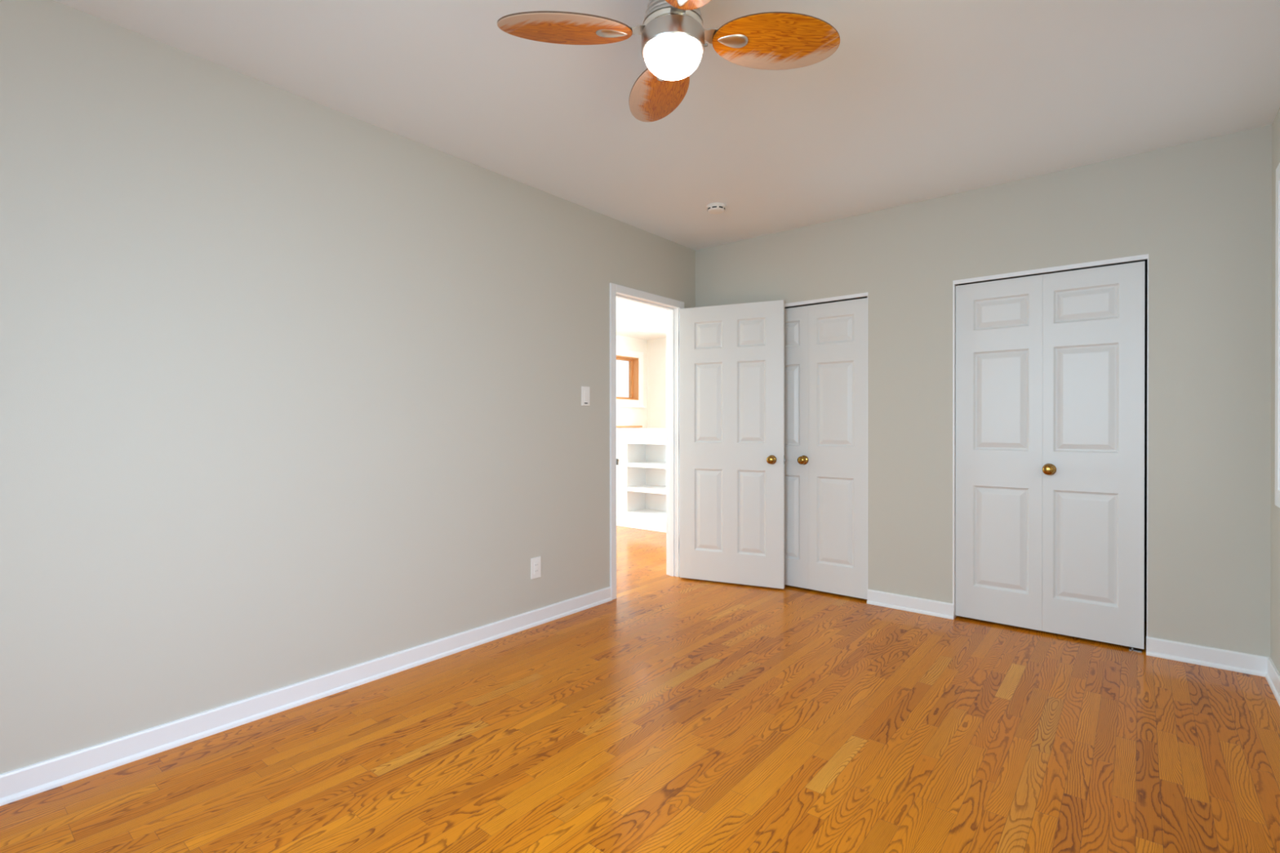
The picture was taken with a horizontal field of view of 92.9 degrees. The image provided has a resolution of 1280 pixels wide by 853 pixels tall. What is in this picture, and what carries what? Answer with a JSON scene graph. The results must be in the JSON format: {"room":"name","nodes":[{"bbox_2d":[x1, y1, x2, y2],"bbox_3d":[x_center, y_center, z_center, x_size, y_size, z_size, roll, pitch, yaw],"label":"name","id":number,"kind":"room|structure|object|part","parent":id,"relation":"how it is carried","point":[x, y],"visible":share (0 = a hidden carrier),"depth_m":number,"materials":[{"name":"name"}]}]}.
{"room":"empty bedroom","nodes":[
{"label":"empty bedroom","id":0,"kind":"room"},
{"bbox_2d":[0,0,695,773],"bbox_3d":[-1.088,-0.109,2.897,0.100,2.457,4.850,0,0,39],"label":"wall","id":1,"kind":"structure","parent":0,"point":[291,384],"depth_m":2.34,"materials":[{"name":"beige paint"}]},
{"bbox_2d":[0,586,612,805],"bbox_3d":[-1.381,1.078,2.448,0.019,0.087,3.774,0,0,39],"label":"baseboard","id":2,"kind":"structure","parent":1,"relation":"attached to","point":[24,782],"depth_m":2.32,"materials":[{"name":"white wood"}]},
{"bbox_2d":[530,556,541,579],"bbox_3d":[-0.585,0.795,3.426,0.008,0.117,0.072,0,0,39],"label":"wall outlet","id":3,"kind":"object","parent":1,"relation":"attached to","point":[535,562],"visible":1,"depth_m":3.42,"materials":[{"name":"white plastic"}]},
{"bbox_2d":[533,561,538,573],"bbox_3d":[-0.583,0.795,3.425,0.002,0.066,0.033,0,0,39],"label":"receptacle","id":4,"kind":"object","parent":3,"relation":"attached to","point":[535,563],"depth_m":3.42,"materials":[{"name":"white plastic"}]},
{"bbox_2d":[581,386,590,405],"bbox_3d":[-0.332,-0.187,3.732,0.008,0.117,0.072,0,0,39],"label":"light switch","id":5,"kind":"object","parent":1,"relation":"attached to","point":[585,391],"visible":1,"depth_m":3.73,"materials":[{"name":"white plastic"}]},
{"bbox_2d":[609,282,684,599],"bbox_3d":[0.024,0.093,4.252,0.128,2.040,0.816,0,0,39],"label":"door frame","id":6,"kind":"structure","parent":1,"relation":"attached to","point":[673,307],"depth_m":4.50,"materials":[{"name":"white wood"}]},
{"bbox_2d":[680,299,785,588],"bbox_3d":[0.635,0.122,4.289,0.772,1.956,0.141,0,0,25],"label":"door","id":7,"kind":"structure","parent":6,"relation":"attached to","point":[732,460],"depth_m":4.27,"materials":[{"name":"white wood"}]},
{"bbox_3d":[0.888,0.226,4.127,0.063,0.063,0.060,0,0,25],"label":"knob","id":8,"kind":"part","parent":7,"relation":"part of","materials":[{"name":"gold metal"}]},
{"bbox_2d":[616,334,647,428],"bbox_3d":[-1.804,-0.126,7.417,0.180,2.457,5.833,0,0,39],"label":"wall","id":9,"kind":"structure","parent":0,"point":[625,416],"depth_m":9.39,"materials":[{"name":"white paint"}]},
{"bbox_2d":[616,426,642,427],"bbox_3d":[-0.441,0.004,8.897,0.048,0.022,1.450,0,0,39],"label":"wooden ledge","id":10,"kind":"object","parent":9,"relation":"attached to","point":[616,426],"visible":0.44,"depth_m":9.16,"materials":[{"name":"brown wood"}]},
{"bbox_2d":[616,348,643,406],"bbox_3d":[-0.503,-0.732,8.986,0.200,0.852,1.515,0,0,39],"label":"window","id":11,"kind":"structure","parent":9,"relation":"in","point":[635,398],"depth_m":9.44,"materials":[{"name":"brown wood"}]},
{"bbox_3d":[-0.545,-0.732,9.021,0.050,0.628,1.291,0,0,39],"label":"sash","id":12,"kind":"part","parent":11,"relation":"part of","materials":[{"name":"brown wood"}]},
{"bbox_2d":[616,405,644,408],"bbox_3d":[-0.429,-0.297,8.928,0.030,0.018,1.575,0,0,39],"label":"window sill","id":13,"kind":"structure","parent":9,"relation":"attached to","point":[616,406],"depth_m":9.25,"materials":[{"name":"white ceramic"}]},
{"bbox_2d":[0,525,1279,852],"bbox_3d":[-0.062,1.173,4.308,6.822,0.120,8.683,0,0,39],"label":"floor","id":14,"kind":"structure","parent":0,"point":[668,714],"depth_m":2.08,"materials":[{"name":"orange wood"}]},
{"bbox_2d":[616,427,666,532],"bbox_3d":[-0.056,0.561,6.838,2.040,1.082,0.390,0,0,39],"label":"bookcase","id":15,"kind":"object","parent":14,"relation":"on","point":[641,453],"visible":0.35,"depth_m":6.74,"materials":[{"name":"white wood"}]},
{"bbox_3d":[-0.380,0.548,6.908,0.467,0.775,0.018,0,0,39],"label":"cabinet door","id":16,"kind":"part","parent":15,"relation":"part of","materials":[{"name":"white wood"}]},
{"bbox_3d":[-0.056,0.051,6.836,2.040,0.062,0.390,0,0,39],"label":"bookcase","id":17,"kind":"part","parent":15,"relation":"part of","materials":[{"name":"white wood"}]},
{"bbox_3d":[-0.158,1.037,6.715,2.024,0.132,0.034,0,0,39],"label":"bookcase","id":18,"kind":"part","parent":15,"relation":"part of","materials":[{"name":"white wood"}]},
{"bbox_3d":[0.319,0.688,6.527,0.923,0.044,0.315,0,0,39],"label":"shelf","id":19,"kind":"part","parent":15,"relation":"part of","materials":[{"name":"white wood"}]},
{"bbox_3d":[0.319,0.420,6.526,0.923,0.044,0.315,0,0,39],"label":"shelf","id":20,"kind":"part","parent":15,"relation":"part of","materials":[{"name":"white wood"}]},
{"bbox_2d":[647,337,666,428],"bbox_3d":[1.545,-0.135,8.521,3.960,2.457,0.120,0,0,39],"label":"wall","id":21,"kind":"structure","parent":0,"point":[656,348],"depth_m":9.49,"materials":[{"name":"white paint"}]},
{"bbox_2d":[53,0,1279,339],"bbox_3d":[-0.065,-1.394,4.297,6.822,0.100,8.683,0,0,39],"label":"ceiling","id":22,"kind":"structure","parent":0,"point":[917,100],"depth_m":2.44,"materials":[{"name":"white paint"}]},
{"bbox_2d":[637,328,648,330],"bbox_3d":[0.041,-1.358,8.528,0.160,0.008,0.160,0,0,39],"label":"recessed light","id":23,"kind":"object","parent":22,"relation":"in","point":[640,329],"visible":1,"depth_m":8.48,"materials":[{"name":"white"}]},
{"bbox_2d":[497,0,839,122],"bbox_3d":[0.096,-1.181,1.777,0.747,0.306,0.747,0,0,39],"label":"ceiling fan","id":24,"kind":"object","parent":22,"relation":"hanging from","point":[673,36],"visible":1,"depth_m":1.76,"materials":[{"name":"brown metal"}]},
{"bbox_3d":[-0.213,-1.140,1.746,0.385,0.008,0.206,0,12,-6],"label":"fan blade","id":25,"kind":"part","parent":24,"relation":"part of","materials":[{"name":"brown wood"}]},
{"bbox_3d":[-0.021,-1.147,1.766,0.075,0.015,0.050,0,0,-6],"label":"blade arm","id":26,"kind":"part","parent":24,"relation":"part of","materials":[{"name":"silver metal"}]},
{"bbox_3d":[0.064,-1.141,2.087,0.206,0.008,0.385,-12,1,-6],"label":"fan blade","id":27,"kind":"part","parent":24,"relation":"part of","materials":[{"name":"brown wood"}]},
{"bbox_3d":[0.108,-1.147,1.661,0.050,0.015,0.075,0,0,-6],"label":"blade arm","id":28,"kind":"part","parent":24,"relation":"part of","materials":[{"name":"silver metal"}]},
{"bbox_3d":[0.128,-1.139,1.468,0.206,0.008,0.385,12,-1,-6],"label":"fan blade","id":29,"kind":"part","parent":24,"relation":"part of","materials":[{"name":"brown wood"}]},
{"bbox_3d":[0.213,-1.147,1.790,0.075,0.015,0.050,0,0,-6],"label":"blade arm","id":30,"kind":"part","parent":24,"relation":"part of","materials":[{"name":"silver metal"}]},
{"bbox_3d":[0.405,-1.141,1.809,0.385,0.008,0.206,0,-11,-6],"label":"fan blade","id":31,"kind":"part","parent":24,"relation":"part of","materials":[{"name":"brown wood"}]},
{"bbox_2d":[706,203,725,213],"bbox_3d":[0.465,-1.325,3.714,0.120,0.034,0.120,0,0,39],"label":"smoke detector","id":32,"kind":"object","parent":22,"relation":"attached to","point":[713,208],"visible":1,"depth_m":3.68,"materials":[{"name":"white plastic"}]},
{"bbox_2d":[695,124,1271,657],"bbox_3d":[1.649,-0.116,3.724,3.082,2.457,0.100,0,0,39],"label":"wall","id":33,"kind":"structure","parent":0,"point":[1201,211],"depth_m":2.99,"materials":[{"name":"beige paint"}]},
{"bbox_2d":[784,297,867,599],"bbox_3d":[1.130,0.141,4.101,0.798,1.912,0.098,0,0,39],"label":"door","id":34,"kind":"structure","parent":33,"relation":"in","point":[826,344],"depth_m":4.03,"materials":[{"name":"white wood"}]},
{"bbox_3d":[1.094,0.227,4.106,0.063,0.063,0.060,0,0,39],"label":"knob","id":35,"kind":"part","parent":34,"relation":"part of","materials":[{"name":"gold metal"}]},
{"bbox_2d":[784,292,867,590],"bbox_3d":[1.152,0.133,4.133,0.817,1.957,0.101,0,0,39],"label":"door frame","id":36,"kind":"structure","parent":33,"relation":"attached to","point":[860,295],"depth_m":3.91,"materials":[{"name":"white wood"}]},
{"bbox_2d":[866,589,954,619],"bbox_3d":[1.622,1.070,3.675,0.495,0.087,0.019,0,0,39],"label":"baseboard","id":37,"kind":"structure","parent":33,"relation":"attached to","point":[913,604],"depth_m":3.66,"materials":[{"name":"white wood"}]},
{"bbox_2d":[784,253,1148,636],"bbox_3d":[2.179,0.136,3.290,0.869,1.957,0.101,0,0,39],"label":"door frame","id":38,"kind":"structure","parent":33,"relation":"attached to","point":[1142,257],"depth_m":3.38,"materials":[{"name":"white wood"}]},
{"bbox_2d":[955,261,1144,652],"bbox_3d":[2.154,0.149,3.262,0.845,1.928,0.098,0,0,39],"label":"door","id":39,"kind":"structure","parent":33,"relation":"in","point":[1050,367],"depth_m":3.24,"materials":[{"name":"white wood"}]},
{"bbox_3d":[2.166,0.229,3.227,0.063,0.063,0.060,0,0,39],"label":"knob","id":40,"kind":"part","parent":39,"relation":"part of","materials":[{"name":"gold metal"}]},
{"bbox_2d":[1146,636,1268,676],"bbox_3d":[2.639,1.072,2.841,0.426,0.087,0.019,0,0,39],"label":"baseboard","id":41,"kind":"structure","parent":33,"relation":"attached to","point":[1236,661],"depth_m":2.83,"materials":[{"name":"white wood"}]},
{"bbox_2d":[1270,107,1279,673],"bbox_3d":[1.544,-0.105,1.024,0.180,2.457,5.650,0,0,39],"label":"wall","id":42,"kind":"structure","parent":0,"point":[1275,510],"depth_m":2.65,"materials":[{"name":"beige paint"}]},
{"bbox_2d":[1265,657,1279,706],"bbox_3d":[1.297,1.081,0.883,0.019,0.087,4.750,0,0,39],"label":"baseboard","id":43,"kind":"structure","parent":42,"relation":"attached to","point":[1273,676],"depth_m":2.58,"materials":[{"name":"white wood"}]},
{"bbox_2d":[1275,162,1279,507],"bbox_3d":[2.239,-0.365,1.888,0.200,1.390,1.470,0,0,39],"label":"window","id":44,"kind":"structure","parent":42,"relation":"in","point":[1277,170],"depth_m":2.47,"materials":[{"name":"white wood"}]}
]}

